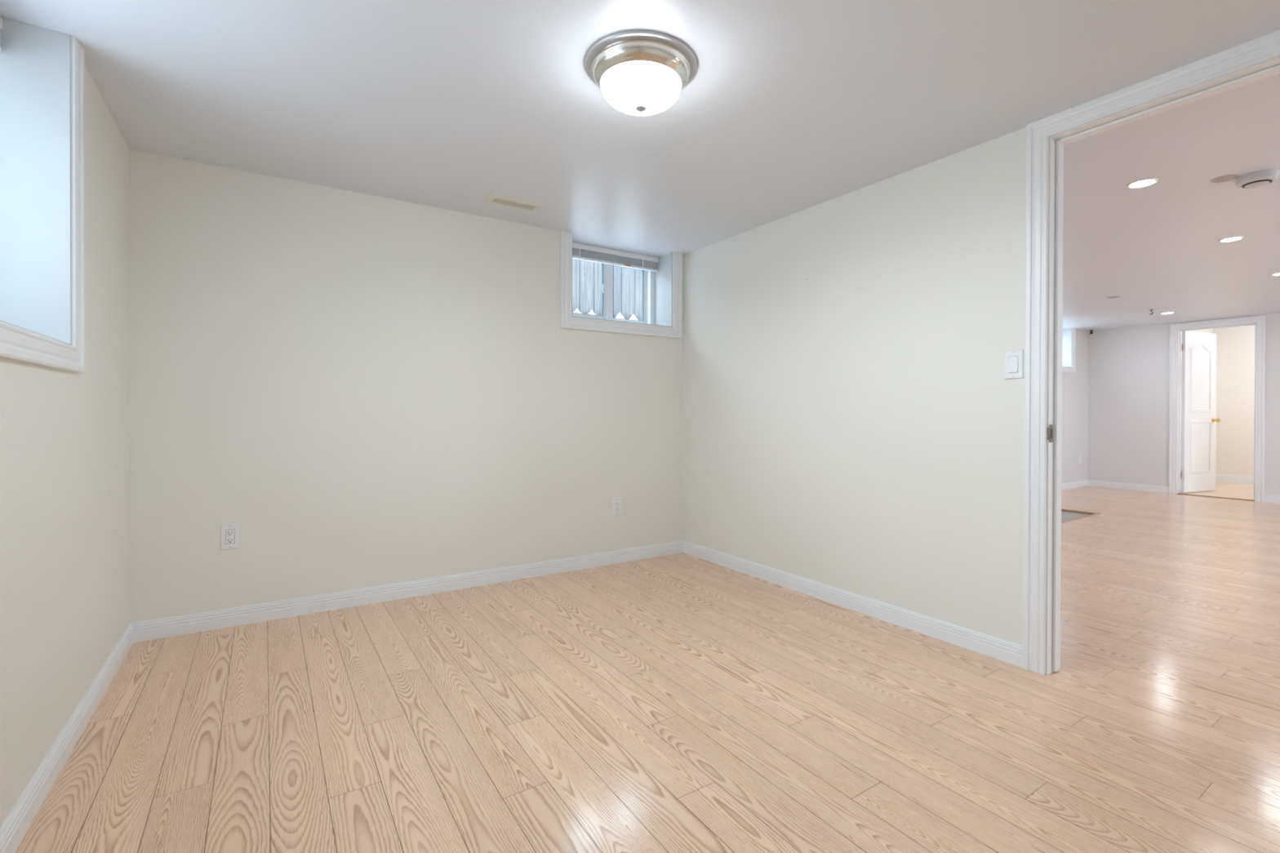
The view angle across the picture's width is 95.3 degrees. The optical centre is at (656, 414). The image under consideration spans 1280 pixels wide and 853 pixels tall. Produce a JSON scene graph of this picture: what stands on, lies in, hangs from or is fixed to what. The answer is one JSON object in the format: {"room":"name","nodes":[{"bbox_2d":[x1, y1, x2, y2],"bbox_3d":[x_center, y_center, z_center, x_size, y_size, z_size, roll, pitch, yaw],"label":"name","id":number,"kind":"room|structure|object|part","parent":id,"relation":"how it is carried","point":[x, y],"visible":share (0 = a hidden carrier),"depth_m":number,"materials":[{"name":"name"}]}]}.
{"room":"empty basement room","nodes":[
{"label":"empty basement room","id":0,"kind":"room"},
{"bbox_2d":[0,65,129,828],"bbox_3d":[-1.425,-0.019,0.976,0.310,2.230,4.130,0,0,-34],"label":"wall","id":1,"kind":"structure","parent":0,"point":[64,435],"depth_m":1.75,"materials":[{"name":"beige paint"}]},
{"bbox_2d":[0,17,85,373],"bbox_3d":[-1.476,-0.631,1.086,0.308,1.008,1.578,0,0,-34],"label":"window","id":2,"kind":"structure","parent":1,"relation":"in","point":[42,69],"depth_m":1.71,"materials":[{"name":"white glass"}]},
{"bbox_2d":[0,15,2,51],"bbox_3d":[-1.487,-0.915,1.079,0.032,0.440,1.410,0,0,-34],"label":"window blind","id":3,"kind":"object","parent":2,"relation":"attached to","point":[1,18],"visible":1,"depth_m":1.66,"materials":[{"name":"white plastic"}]},
{"bbox_2d":[0,623,133,852],"bbox_3d":[-1.235,0.955,0.984,0.012,0.083,3.720,0,0,-34],"label":"baseboard","id":4,"kind":"structure","parent":1,"relation":"attached to","point":[16,824],"depth_m":1.61,"materials":[{"name":"white paint"}]},
{"bbox_2d":[128,149,684,623],"bbox_3d":[-1.101,-0.032,3.493,3.032,2.230,0.310,0,0,-34],"label":"wall","id":5,"kind":"structure","parent":0,"point":[376,391],"depth_m":3.01,"materials":[{"name":"beige paint"}]},
{"bbox_2d":[221,523,239,549],"bbox_3d":[-1.982,0.567,2.715,0.070,0.115,0.008,0,0,-34],"label":"wall outlet","id":6,"kind":"object","parent":5,"relation":"attached to","point":[229,532],"visible":1,"depth_m":2.71,"materials":[{"name":"white plastic"}]},
{"bbox_2d":[226,528,234,544],"bbox_3d":[-1.982,0.567,2.715,0.032,0.065,0.007,0,0,-34],"label":"receptacle","id":7,"kind":"object","parent":6,"relation":"attached to","point":[229,532],"depth_m":2.71,"materials":[{"name":"white plastic"}]},
{"bbox_2d":[130,540,683,642],"bbox_3d":[-1.038,0.943,3.349,2.975,0.083,0.012,0,0,-34],"label":"baseboard","id":8,"kind":"structure","parent":5,"relation":"attached to","point":[153,629],"depth_m":3.05,"materials":[{"name":"white paint"}]},
{"bbox_2d":[612,497,622,515],"bbox_3d":[-0.257,0.607,3.873,0.070,0.115,0.008,0,0,-34],"label":"wall outlet","id":9,"kind":"object","parent":5,"relation":"attached to","point":[616,502],"visible":1,"depth_m":3.87,"materials":[{"name":"white plastic"}]},
{"bbox_2d":[615,501,619,511],"bbox_3d":[-0.257,0.607,3.873,0.032,0.065,0.007,0,0,-34],"label":"receptacle","id":10,"kind":"object","parent":9,"relation":"attached to","point":[617,503],"depth_m":3.87,"materials":[{"name":"white plastic"}]},
{"bbox_2d":[560,230,682,338],"bbox_3d":[-0.288,-0.845,4.017,0.934,0.604,0.320,0,0,-34],"label":"window","id":11,"kind":"structure","parent":5,"relation":"in","point":[664,317],"depth_m":4.11,"materials":[{"name":"white paint"}]},
{"bbox_3d":[-0.491,-0.881,3.998,0.335,0.434,0.024,0,0,-34],"label":"sliding sash","id":12,"kind":"part","parent":11,"relation":"part of","materials":[{"name":"glass"}]},
{"bbox_2d":[572,242,658,312],"bbox_3d":[-0.307,-0.927,4.046,0.764,0.440,0.032,0,0,-34],"label":"window blind","id":13,"kind":"object","parent":11,"relation":"attached to","point":[580,251],"visible":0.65,"depth_m":4.05,"materials":[{"name":"white plastic"}]},
{"bbox_3d":[-0.308,-1.051,4.047,0.756,0.015,0.026,0,0,-34],"label":"rail","id":14,"kind":"part","parent":13,"relation":"part of","materials":[{"name":"white plastic"}]},
{"bbox_3d":[-0.061,-0.909,4.194,0.002,0.404,0.002,0,0,-34],"label":"lift cord","id":15,"kind":"part","parent":13,"relation":"part of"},
{"bbox_3d":[-0.228,-0.881,4.220,0.367,0.434,0.024,0,0,-34],"label":"fixed sash","id":16,"kind":"part","parent":11,"relation":"part of","materials":[{"name":"glass"}]},
{"bbox_3d":[-0.354,-0.887,4.115,0.770,0.522,0.085,0,0,-34],"label":"frame","id":17,"kind":"part","parent":11,"relation":"part of","materials":[{"name":"white plastic"}]},
{"bbox_2d":[0,0,1279,331],"bbox_3d":[4.221,-1.257,3.504,12.505,0.250,6.210,0,0,-34],"label":"ceiling","id":18,"kind":"structure","parent":0,"point":[788,107],"depth_m":2.15,"materials":[{"name":"paint"}]},
{"bbox_2d":[484,193,543,211],"bbox_3d":[-0.763,-1.139,3.143,0.285,0.010,0.128,0,0,-34],"label":"ceiling vent","id":19,"kind":"object","parent":18,"relation":"in","point":[493,198],"visible":1,"depth_m":3.12,"materials":[{"name":"beige metal"}]},
{"bbox_2d":[492,198,536,209],"bbox_3d":[-0.763,-1.136,3.143,0.225,0.004,0.068,0,0,-34],"label":"grille","id":20,"kind":"object","parent":19,"relation":"attached to","point":[510,202],"depth_m":3.14,"materials":[{"name":"beige metal"}]},
{"bbox_2d":[585,30,697,111],"bbox_3d":[-0.049,-1.063,1.900,0.363,0.144,0.363,0,0,-34],"label":"ceiling light","id":21,"kind":"object","parent":18,"relation":"attached to","point":[633,46],"visible":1,"depth_m":1.81,"materials":[{"name":"metal"}]},
{"bbox_2d":[1105,295,1120,298],"bbox_3d":[4.427,-1.140,5.651,0.120,0.006,0.120,0,0,-34],"label":"recessed light","id":22,"kind":"object","parent":18,"relation":"in","point":[1113,296],"visible":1,"depth_m":5.64,"materials":[{"name":"plastic"}]},
{"bbox_2d":[1126,177,1158,188],"bbox_3d":[2.375,-1.130,2.850,0.120,0.006,0.120,0,0,-34],"label":"recessed light","id":23,"kind":"object","parent":18,"relation":"in","point":[1148,181],"visible":1,"depth_m":2.84,"materials":[{"name":"white paint"}]},
{"bbox_3d":[2.375,-1.130,2.850,0.091,0.003,0.091,0,0,-34],"label":"bulb","id":24,"kind":"part","parent":23,"relation":"part of","materials":[{"name":"white glass"}]},
{"bbox_2d":[1160,311,1174,314],"bbox_3d":[5.736,-1.141,6.545,0.120,0.006,0.120,0,0,-34],"label":"recessed light","id":25,"kind":"object","parent":18,"relation":"in","point":[1167,313],"visible":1,"depth_m":6.53,"materials":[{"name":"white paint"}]},
{"bbox_2d":[1210,174,1238,182],"bbox_3d":[2.722,-1.131,2.794,0.094,0.003,0.094,0,0,-34],"label":"cover","id":26,"kind":"object","parent":18,"relation":"attached to","point":[1224,178],"visible":1,"depth_m":2.79,"materials":[{"name":"beige plastic"}]},
{"bbox_2d":[1217,235,1244,242],"bbox_3d":[3.708,-1.132,3.762,0.120,0.006,0.120,0,0,-34],"label":"recessed light","id":27,"kind":"object","parent":18,"relation":"in","point":[1237,237],"visible":1,"depth_m":3.76,"materials":[{"name":"white paint"}]},
{"bbox_3d":[3.708,-1.132,3.762,0.091,0.003,0.091,0,0,-34],"label":"bulb","id":28,"kind":"part","parent":27,"relation":"part of","materials":[{"name":"white glass"}]},
{"bbox_2d":[1235,168,1279,188],"bbox_3d":[2.846,-1.108,2.762,0.150,0.048,0.150,0,0,-34],"label":"smoke detector","id":29,"kind":"object","parent":18,"relation":"attached to","point":[1260,178],"visible":1,"depth_m":2.73,"materials":[{"name":"plastic"}]},
{"bbox_2d":[1241,179,1272,187],"bbox_3d":[2.845,-1.092,2.762,0.103,0.007,0.103,0,0,-34],"label":"vent","id":30,"kind":"object","parent":29,"relation":"attached to","point":[1245,183],"depth_m":2.75,"materials":[{"name":"white plastic"}]},
{"bbox_2d":[1271,272,1279,275],"bbox_3d":[5.022,-1.133,4.684,0.120,0.006,0.120,0,0,-34],"label":"recessed light","id":31,"kind":"object","parent":18,"relation":"in","point":[1276,273],"visible":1,"depth_m":4.71,"materials":[{"name":"white paint"}]},
{"bbox_2d":[14,481,1279,852],"bbox_3d":[4.296,1.057,3.565,12.075,0.122,5.600,0,0,-34],"label":"floor","id":32,"kind":"structure","parent":0,"point":[682,702],"depth_m":1.89,"materials":[{"name":"brown wood"}]},
{"bbox_2d":[1061,508,1101,523],"bbox_3d":[3.686,0.991,5.753,1.302,0.022,0.737,0,0,-34],"label":"trim","id":33,"kind":"structure","parent":32,"relation":"on","point":[1091,513],"depth_m":5.87,"materials":[{"name":"brown wood"}]},
{"bbox_2d":[683,127,1050,675],"bbox_3d":[1.256,-0.020,2.649,0.058,2.230,3.720,0,0,-34],"label":"wall","id":34,"kind":"structure","parent":0,"point":[855,425],"depth_m":2.85,"materials":[{"name":"beige paint"}]},
{"bbox_2d":[682,540,1022,667],"bbox_3d":[0.820,0.949,3.238,0.012,0.083,2.268,0,0,-34],"label":"baseboard","id":35,"kind":"structure","parent":34,"relation":"attached to","point":[1011,653],"depth_m":2.84,"materials":[{"name":"white paint"}]},
{"bbox_2d":[1004,349,1023,378],"bbox_3d":[1.429,-0.202,2.331,0.010,0.115,0.070,0,0,-34],"label":"light switch","id":36,"kind":"object","parent":34,"relation":"attached to","point":[1014,359],"visible":1,"depth_m":2.33,"materials":[{"name":"white plastic"}]},
{"bbox_2d":[1022,30,1279,675],"bbox_3d":[1.762,-0.068,1.947,0.152,2.135,0.920,0,0,-34],"label":"door frame","id":37,"kind":"structure","parent":34,"relation":"in","point":[1258,59],"depth_m":2.25,"materials":[{"name":"white paint"}]},
{"bbox_3d":[1.513,0.071,2.239,0.034,0.068,0.004,0,0,-34],"label":"strike plate","id":38,"kind":"part","parent":37,"relation":"part of","materials":[{"name":"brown metal"}]},
{"bbox_2d":[1061,328,1088,484],"bbox_3d":[3.061,-0.035,6.286,6.992,2.230,0.310,0,0,-34],"label":"wall","id":39,"kind":"structure","parent":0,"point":[1074,386],"depth_m":7.84,"materials":[{"name":"paint"}]},
{"bbox_2d":[1062,328,1075,373],"bbox_3d":[5.025,-0.852,7.583,1.155,0.600,0.320,0,0,-34],"label":"window","id":40,"kind":"structure","parent":39,"relation":"attached to","point":[1068,354],"depth_m":7.76,"materials":[{"name":"white glass"}]},
{"bbox_2d":[1061,480,1088,490],"bbox_3d":[3.124,0.939,6.142,6.820,0.083,0.012,0,0,-34],"label":"baseboard","id":41,"kind":"structure","parent":39,"relation":"attached to","point":[1067,486],"depth_m":7.79,"materials":[{"name":"white paint"}]},
{"bbox_2d":[1078,455,1081,464],"bbox_3d":[5.743,0.609,7.900,0.070,0.115,0.008,0,0,-34],"label":"wall outlet","id":42,"kind":"object","parent":39,"relation":"attached to","point":[1079,456],"visible":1,"depth_m":7.89,"materials":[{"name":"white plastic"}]},
{"bbox_2d":[1087,312,1279,501],"bbox_3d":[7.539,-0.020,5.733,0.058,2.230,5.600,0,0,-34],"label":"wall","id":43,"kind":"structure","parent":0,"point":[1129,367],"depth_m":7.57,"materials":[{"name":"paint"}]},
{"bbox_2d":[1088,480,1168,493],"bbox_3d":[6.191,0.940,7.680,0.012,0.083,0.877,0,0,-34],"label":"baseboard","id":44,"kind":"structure","parent":43,"relation":"attached to","point":[1153,488],"depth_m":7.65,"materials":[{"name":"white paint"}]},
{"bbox_2d":[1177,493,1253,501],"bbox_3d":[6.691,0.983,6.987,0.065,0.006,0.679,0,0,-34],"label":"trim","id":45,"kind":"structure","parent":43,"relation":"attached to","point":[1178,493],"depth_m":6.97,"materials":[{"name":"beige wood"}]},
{"bbox_2d":[1168,315,1265,502],"bbox_3d":[6.987,-0.072,7.178,0.789,2.116,0.839,0,0,-34],"label":"door","id":46,"kind":"structure","parent":43,"relation":"in","point":[1197,393],"depth_m":7.30,"materials":[{"name":"white paint"}]},
{"bbox_3d":[6.910,0.403,7.402,0.460,0.692,0.006,0,0,-21],"label":"panel moulding","id":47,"kind":"part","parent":46,"relation":"part of","materials":[{"name":"white paint"}]},
{"bbox_3d":[6.912,-0.472,7.397,0.460,0.882,0.006,0,0,-21],"label":"panel moulding","id":48,"kind":"part","parent":46,"relation":"part of","materials":[{"name":"white paint"}]},
{"bbox_3d":[7.176,0.068,7.468,0.062,0.062,0.069,0,0,-21],"label":"knob","id":49,"kind":"part","parent":46,"relation":"part of","materials":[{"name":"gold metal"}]},
{"bbox_2d":[1263,494,1279,503],"bbox_3d":[7.983,0.959,5.010,0.012,0.083,3.892,0,0,-34],"label":"baseboard","id":50,"kind":"structure","parent":43,"relation":"attached to","point":[1267,498],"depth_m":6.57,"materials":[{"name":"white paint"}]},
{"bbox_2d":[1180,324,1255,479],"bbox_3d":[7.958,-0.121,7.158,2.228,2.420,2.300,0,0,-34],"label":"wall","id":51,"kind":"structure","parent":0,"point":[1235,346],"depth_m":8.38,"materials":[{"name":"paint"}]},
{"bbox_2d":[1215,473,1253,484],"bbox_3d":[8.775,0.928,7.714,0.012,0.120,2.100,0,0,-34],"label":"baseboard","id":52,"kind":"structure","parent":51,"relation":"attached to","point":[1242,479],"depth_m":8.38,"materials":[{"name":"white paint"}]},
{"label":"outside","id":53,"kind":"structure","parent":0,"visible":0},
{"bbox_3d":[-0.360,-0.258,5.006,28.000,0.770,26.000,0,0,-34],"label":"ground","id":54,"kind":"structure","parent":53,"visible":0},
{"bbox_2d":[573,308,637,319],"bbox_3d":[-0.265,-0.769,5.184,3.586,0.272,0.015,0,0,-34],"label":"edging","id":55,"kind":"object","parent":54,"relation":"on","point":[619,315],"visible":0.03,"depth_m":5.13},
{"bbox_2d":[572,258,641,320],"bbox_3d":[-0.265,-1.020,5.279,4.863,0.731,0.056,0,0,-34],"label":"wooden fence","id":56,"kind":"object","parent":54,"relation":"on","point":[586,275],"visible":0.02,"depth_m":5.10,"materials":[{"name":"grey wood"}]}
]}

